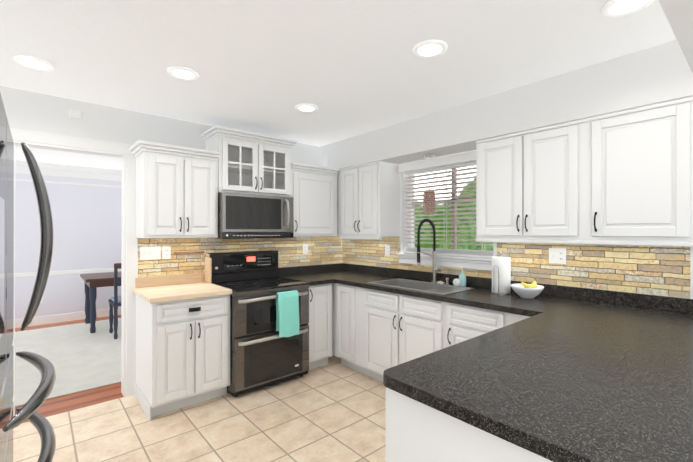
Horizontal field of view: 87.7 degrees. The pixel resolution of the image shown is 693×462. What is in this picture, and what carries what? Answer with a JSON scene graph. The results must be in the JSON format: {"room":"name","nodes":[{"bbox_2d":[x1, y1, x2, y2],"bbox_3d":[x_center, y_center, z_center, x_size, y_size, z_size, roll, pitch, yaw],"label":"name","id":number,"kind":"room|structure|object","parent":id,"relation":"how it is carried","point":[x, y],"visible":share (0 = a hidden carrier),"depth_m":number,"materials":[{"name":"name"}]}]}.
{"room":"kitchen","nodes":[
{"label":"kitchen","id":0,"kind":"room"},
{"bbox_2d":[15,173,121,318],"bbox_3d":[-4.678,0.194,5.525,4.940,2.460,0.120,0,0,-41],"label":"wall","id":1,"kind":"structure","parent":0,"point":[87,225],"depth_m":5.68,"materials":[{"name":"white paint"}]},
{"bbox_2d":[15,160,121,327],"bbox_3d":[-4.623,0.194,5.460,4.700,2.460,0.050,0,0,-41],"label":"trim","id":2,"kind":"structure","parent":1,"relation":"attached to","point":[57,170],"depth_m":5.64,"materials":[{"name":"white paint"}]},
{"bbox_2d":[13,315,385,461],"bbox_3d":[-1.436,1.468,2.230,5.570,0.100,9.340,0,0,-41],"label":"floor","id":3,"kind":"structure","parent":0,"point":[333,409],"depth_m":2.63,"materials":[{"name":"tile"}]},
{"bbox_2d":[0,93,55,461],"bbox_3d":[-1.282,0.526,0.861,0.919,1.780,0.910,0,0,-41],"label":"fridge","id":4,"kind":"object","parent":3,"relation":"on","point":[40,423],"visible":1,"depth_m":1.19,"materials":[{"name":"metal"}]},
{"bbox_2d":[15,318,120,406],"bbox_3d":[-3.476,1.415,4.123,4.200,0.012,2.910,0,0,-41],"label":"floor carpet","id":5,"kind":"object","parent":3,"relation":"on","point":[80,357],"visible":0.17,"depth_m":4.01,"materials":[{"name":"white carpet"}]},
{"bbox_2d":[80,272,120,332],"bbox_3d":[-3.218,1.036,5.703,1.550,0.753,0.850,0,0,-41],"label":"dining table","id":6,"kind":"object","parent":5,"relation":"on","point":[93,282],"visible":0.54,"depth_m":5.06,"materials":[{"name":"brown wood"}]},
{"bbox_2d":[108,263,120,339],"bbox_3d":[-2.990,0.917,4.970,0.440,0.988,0.440,0,0,-41],"label":"dining chair","id":7,"kind":"object","parent":5,"relation":"on","point":[115,301],"visible":0.48,"depth_m":4.70,"materials":[{"name":"blue wood"}]},
{"bbox_2d":[134,294,229,420],"bbox_3d":[-1.400,0.977,3.080,0.615,0.885,0.654,0,0,-41],"label":"base cabinet","id":8,"kind":"object","parent":3,"relation":"on","point":[182,353],"visible":0.98,"depth_m":2.85,"materials":[{"name":"white wood"}]},
{"bbox_2d":[133,273,231,303],"bbox_3d":[-1.409,0.471,3.086,0.627,0.127,0.637,0,0,-41],"label":"countertop","id":9,"kind":"structure","parent":8,"relation":"on","point":[158,289],"depth_m":3.10,"materials":[{"name":"brown wood"}]},
{"bbox_2d":[205,254,211,283],"bbox_3d":[-1.323,0.357,3.446,0.019,0.274,0.145,0,0,-41],"label":"cutting board","id":10,"kind":"object","parent":9,"relation":"on","point":[208,269],"visible":1,"depth_m":3.41,"materials":[{"name":"brown wood"}]},
{"bbox_2d":[208,251,308,396],"bbox_3d":[-0.830,0.818,3.474,0.754,1.205,0.754,0,0,-41],"label":"range","id":11,"kind":"object","parent":3,"relation":"on","point":[269,325],"visible":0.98,"depth_m":3.25,"materials":[{"name":"black metal"}]},
{"bbox_2d":[276,290,298,337],"bbox_3d":[-0.535,0.751,3.277,0.218,0.405,0.069,0,0,-41],"label":"towel","id":12,"kind":"object","parent":11,"relation":"hanging from","point":[287,302],"depth_m":3.25,"materials":[{"name":"teal fabric"}]},
{"bbox_2d":[308,283,331,368],"bbox_3d":[-0.456,0.981,3.890,0.349,0.880,0.654,0,0,-41],"label":"base cabinet","id":13,"kind":"object","parent":3,"relation":"on","point":[320,324],"visible":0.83,"depth_m":3.68,"materials":[{"name":"white wood"}]},
{"bbox_2d":[332,283,335,355],"bbox_3d":[-0.060,0.981,4.188,0.629,0.880,0.718,0,0,-41],"label":"base cabinet","id":14,"kind":"object","parent":3,"relation":"on","point":[333,284],"depth_m":3.82,"materials":[{"name":"white wood"}]},
{"bbox_2d":[278,266,333,285],"bbox_3d":[-0.461,0.477,3.886,0.335,0.128,0.659,0,0,-41],"label":"countertop","id":15,"kind":"structure","parent":14,"relation":"on","point":[312,275],"depth_m":4.08,"materials":[{"name":"stone"}]},
{"bbox_2d":[302,263,692,330],"bbox_3d":[0.919,0.476,3.034,0.649,0.128,3.749,0,0,-41],"label":"countertop","id":16,"kind":"structure","parent":14,"relation":"on","point":[672,313],"depth_m":2.53,"materials":[{"name":"stone"}]},
{"bbox_2d":[368,278,474,302],"bbox_3d":[0.655,0.609,3.288,0.458,0.230,0.858,0,0,-41],"label":"sink","id":17,"kind":"object","parent":16,"relation":"in","point":[437,288],"visible":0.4,"depth_m":3.42,"materials":[{"name":"silver metal"}]},
{"bbox_2d":[415,219,441,282],"bbox_3d":[0.782,0.192,3.373,0.308,0.616,0.139,0,0,-41],"label":"faucet","id":18,"kind":"object","parent":16,"relation":"on","point":[435,270],"visible":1,"depth_m":3.46,"materials":[{"name":"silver metal"}]},
{"bbox_2d":[453,278,459,285],"bbox_3d":[0.992,0.463,3.242,0.022,0.072,0.071,0,0,-41],"label":"dish brush","id":19,"kind":"object","parent":16,"relation":"on","point":[456,281],"visible":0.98,"depth_m":3.23,"materials":[{"name":"white plastic"}]},
{"bbox_2d":[458,267,465,286],"bbox_3d":[1.041,0.410,3.238,0.069,0.178,0.068,0,0,-41],"label":"soap dispenser","id":20,"kind":"object","parent":16,"relation":"on","point":[462,277],"visible":0.88,"depth_m":3.21,"materials":[{"name":"teal"}]},
{"bbox_2d":[490,250,512,294],"bbox_3d":[1.242,0.327,2.897,0.170,0.343,0.170,0,0,-41],"label":"paper towel","id":21,"kind":"object","parent":16,"relation":"on","point":[501,275],"visible":1,"depth_m":2.83,"materials":[{"name":"white paper"}]},
{"bbox_2d":[511,281,543,298],"bbox_3d":[1.355,0.439,2.704,0.228,0.119,0.228,0,0,-41],"label":"fruit bowl","id":22,"kind":"object","parent":16,"relation":"on","point":[528,291],"visible":1,"depth_m":2.65,"materials":[{"name":"white ceramic"}]},
{"bbox_2d":[336,283,411,378],"bbox_3d":[0.279,0.981,3.792,0.629,0.880,0.435,0,0,-41],"label":"base cabinet","id":23,"kind":"object","parent":3,"relation":"on","point":[375,334],"depth_m":3.36,"materials":[{"name":"white wood"}]},
{"bbox_2d":[436,301,491,350],"bbox_3d":[1.121,0.979,2.812,0.629,0.880,0.510,0,0,-41],"label":"base cabinet","id":24,"kind":"object","parent":3,"relation":"on","point":[455,323],"depth_m":2.68,"materials":[{"name":"white wood"}]},
{"bbox_2d":[386,387,552,461],"bbox_3d":[0.539,0.976,1.212,0.520,0.880,0.630,0,0,-41],"label":"base cabinet","id":25,"kind":"object","parent":3,"relation":"on","point":[416,431],"visible":0.06,"depth_m":1.10,"materials":[{"name":"white wood"}]},
{"bbox_2d":[383,311,692,461],"bbox_3d":[1.002,0.517,1.333,1.440,0.040,1.060,0,0,-41],"label":"countertop","id":26,"kind":"structure","parent":25,"relation":"on","point":[568,374],"depth_m":1.16,"materials":[{"name":"stone"}]},
{"bbox_2d":[492,310,528,330],"bbox_3d":[1.354,0.979,2.540,0.629,0.880,0.315,0,0,-41],"label":"base cabinet","id":27,"kind":"object","parent":3,"relation":"on","point":[499,319],"depth_m":2.42,"materials":[{"name":"white wood"}]},
{"bbox_2d":[0,0,676,169],"bbox_3d":[-1.436,-1.092,2.234,5.570,0.100,9.340,0,0,-41],"label":"ceiling","id":28,"kind":"structure","parent":0,"point":[350,68],"depth_m":2.12,"materials":[{"name":"white paint"}]},
{"bbox_2d":[14,55,54,70],"bbox_3d":[-1.929,-1.035,2.233,0.196,0.011,0.196,0,0,-41],"label":"recessed light","id":29,"kind":"object","parent":28,"relation":"in","point":[34,63],"visible":1,"depth_m":2.22,"materials":[{"name":"white"}]},
{"bbox_2d":[167,66,198,79],"bbox_3d":[-1.074,-1.035,2.373,0.196,0.011,0.196,0,0,-41],"label":"recessed light","id":30,"kind":"object","parent":28,"relation":"in","point":[181,73],"visible":0.98,"depth_m":2.36,"materials":[{"name":"white"}]},
{"bbox_2d":[295,103,317,111],"bbox_3d":[-0.336,-1.034,3.034,0.196,0.011,0.196,0,0,-41],"label":"recessed light","id":31,"kind":"object","parent":28,"relation":"in","point":[304,107],"visible":0.98,"depth_m":3.01,"materials":[{"name":"white plastic"}]},
{"bbox_2d":[412,39,447,57],"bbox_3d":[0.476,-1.036,2.057,0.196,0.011,0.196,0,0,-41],"label":"recessed light","id":32,"kind":"object","parent":28,"relation":"in","point":[429,48],"visible":1,"depth_m":2.04,"materials":[{"name":"white"}]},
{"bbox_2d":[602,0,653,16],"bbox_3d":[1.289,-1.036,1.647,0.196,0.011,0.196,0,0,-41],"label":"recessed light","id":33,"kind":"object","parent":28,"relation":"in","point":[615,8],"visible":1,"depth_m":1.66,"materials":[{"name":"white"}]},
{"bbox_2d":[0,0,692,298],"bbox_3d":[0.260,0.186,1.316,4.190,2.460,5.740,0,0,-41],"label":"wall","id":34,"kind":"structure","parent":0,"point":[659,74],"depth_m":2.74,"materials":[{"name":"white paint"}]},
{"bbox_2d":[10,128,137,415],"bbox_3d":[-2.204,0.337,2.904,0.890,2.165,0.156,0,0,-41],"label":"door frame","id":35,"kind":"structure","parent":34,"relation":"attached to","point":[129,239],"depth_m":3.08,"materials":[{"name":"white paint"}]},
{"bbox_2d":[69,109,81,118],"bbox_3d":[-2.149,-0.928,2.857,0.080,0.075,0.025,0,0,-41],"label":"detector","id":36,"kind":"object","parent":34,"relation":"attached to","point":[75,113],"visible":1,"depth_m":2.85,"materials":[{"name":"white plastic"}]},
{"bbox_2d":[173,250,203,253],"bbox_3d":[-1.484,0.202,3.401,0.280,0.027,0.036,0,0,-41],"label":"tile","id":37,"kind":"object","parent":34,"relation":"attached to","point":[187,252],"visible":1,"depth_m":3.39,"materials":[{"name":"brown stone"}]},
{"bbox_2d":[138,236,341,277],"bbox_3d":[-0.958,0.421,3.885,2.310,0.800,0.013,0,0,-41],"label":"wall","id":38,"kind":"structure","parent":34,"relation":"attached to","point":[321,249],"depth_m":3.68,"materials":[{"name":"stone"}]},
{"bbox_2d":[140,246,160,259],"bbox_3d":[-1.739,0.198,3.197,0.165,0.118,0.014,0,0,-41],"label":"switch plate","id":39,"kind":"object","parent":38,"relation":"attached to","point":[150,253],"visible":1,"depth_m":3.20,"materials":[{"name":"white plastic"}]},
{"bbox_2d":[162,246,170,258],"bbox_3d":[-1.641,0.198,3.284,0.072,0.118,0.009,0,0,-41],"label":"electrical outlet","id":40,"kind":"object","parent":38,"relation":"attached to","point":[166,252],"visible":1,"depth_m":3.28,"materials":[{"name":"white plastic"}]},
{"bbox_2d":[129,140,219,237],"bbox_3d":[-1.506,-0.327,3.176,0.653,0.774,0.374,0,0,-41],"label":"upper cabinet","id":41,"kind":"object","parent":38,"relation":"attached to","point":[176,191],"visible":1,"depth_m":3.04,"materials":[{"name":"white wood"}]},
{"bbox_2d":[303,244,307,253],"bbox_3d":[-0.488,0.217,4.275,0.072,0.118,0.009,0,0,-41],"label":"electrical outlet","id":42,"kind":"object","parent":38,"relation":"attached to","point":[305,248],"visible":1,"depth_m":4.27,"materials":[{"name":"white plastic"}]},
{"bbox_2d":[291,163,339,236],"bbox_3d":[-0.434,-0.326,4.096,0.638,0.774,0.374,0,0,-41],"label":"upper cabinet","id":43,"kind":"object","parent":38,"relation":"attached to","point":[314,192],"visible":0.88,"depth_m":3.97,"materials":[{"name":"white wood"}]},
{"bbox_2d":[201,125,296,196],"bbox_3d":[-0.963,-0.649,3.633,0.860,0.589,0.389,0,0,-41],"label":"upper cabinet","id":44,"kind":"object","parent":34,"relation":"attached to","point":[253,163],"visible":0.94,"depth_m":3.53,"materials":[{"name":"white wood"}]},
{"bbox_2d":[216,192,293,238],"bbox_3d":[-0.938,-0.139,3.602,0.750,0.422,0.461,0,0,-41],"label":"microwave","id":45,"kind":"object","parent":44,"relation":"attached to","point":[244,216],"visible":0.98,"depth_m":3.43,"materials":[{"name":"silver metal"}]},
{"bbox_2d":[323,156,326,166],"bbox_3d":[-0.257,-0.838,4.347,0.007,0.120,0.080,0,0,-41],"label":"electrical outlet cover","id":46,"kind":"object","parent":34,"relation":"attached to","point":[324,161],"visible":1,"depth_m":4.35,"materials":[{"name":"white plastic"}]},
{"bbox_2d":[423,154,435,214],"bbox_3d":[0.785,-0.436,3.415,0.118,0.567,0.116,0,0,-41],"label":"pendant light","id":47,"kind":"object","parent":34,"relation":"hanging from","point":[429,201],"visible":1,"depth_m":3.38,"materials":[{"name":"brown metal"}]},
{"bbox_2d":[397,150,475,172],"bbox_3d":[0.913,-0.670,3.493,0.060,0.090,1.062,0,0,-41],"label":"window valance","id":48,"kind":"object","parent":34,"relation":"attached to","point":[453,159],"visible":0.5,"depth_m":3.48,"materials":[{"name":"white wood"}]},
{"bbox_2d":[342,237,689,298],"bbox_3d":[1.007,0.230,3.420,0.013,0.360,3.280,0,0,-41],"label":"tile backsplash","id":49,"kind":"structure","parent":34,"relation":"attached to","point":[658,270],"depth_m":2.59,"materials":[{"name":"stone"}]},
{"bbox_2d":[337,161,399,239],"bbox_3d":[0.124,-0.314,4.171,0.374,0.807,0.988,0,0,-41],"label":"upper cabinet","id":50,"kind":"object","parent":49,"relation":"attached to","point":[368,200],"visible":0.94,"depth_m":3.86,"materials":[{"name":"white wood"}]},
{"bbox_2d":[385,245,389,255],"bbox_3d":[0.458,0.216,4.043,0.009,0.118,0.072,0,0,-41],"label":"electrical outlet","id":51,"kind":"object","parent":49,"relation":"attached to","point":[387,250],"visible":1,"depth_m":4.04,"materials":[{"name":"white plastic"}]},
{"bbox_2d":[397,165,492,270],"bbox_3d":[0.977,-0.157,3.540,0.175,1.005,1.130,0,0,-41],"label":"window","id":52,"kind":"structure","parent":49,"relation":"in","point":[466,262],"depth_m":3.52,"materials":[{"name":"white paint"}]},
{"bbox_2d":[404,162,492,257],"bbox_3d":[0.969,-0.210,3.533,0.054,0.896,0.996,0,0,-41],"label":"window blinds","id":53,"kind":"object","parent":52,"relation":"attached to","point":[466,253],"visible":0.69,"depth_m":3.53,"materials":[{"name":"white plastic"}]},
{"bbox_2d":[476,120,579,240],"bbox_3d":[1.404,-0.331,2.707,0.339,0.778,0.761,0,0,-41],"label":"upper cabinet","id":54,"kind":"object","parent":49,"relation":"attached to","point":[528,182],"depth_m":2.56,"materials":[{"name":"white wood"}]},
{"bbox_2d":[549,248,565,263],"bbox_3d":[1.590,0.189,2.721,0.014,0.118,0.118,0,0,-41],"label":"electrical outlet","id":55,"kind":"object","parent":49,"relation":"attached to","point":[557,255],"visible":1,"depth_m":2.72,"materials":[{"name":"white plastic"}]},
{"bbox_2d":[580,97,692,244],"bbox_3d":[1.821,-0.331,2.221,0.339,0.778,0.519,0,0,-41],"label":"upper cabinet","id":56,"kind":"object","parent":49,"relation":"attached to","point":[622,178],"depth_m":2.10,"materials":[{"name":"white wood"}]},
{"label":"outside","id":57,"kind":"structure","parent":0,"visible":0},
{"bbox_2d":[415,166,492,250],"bbox_3d":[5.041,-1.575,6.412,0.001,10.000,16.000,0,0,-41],"label":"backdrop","id":58,"kind":"structure","parent":57,"point":[478,247],"depth_m":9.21,"materials":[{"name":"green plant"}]}
]}

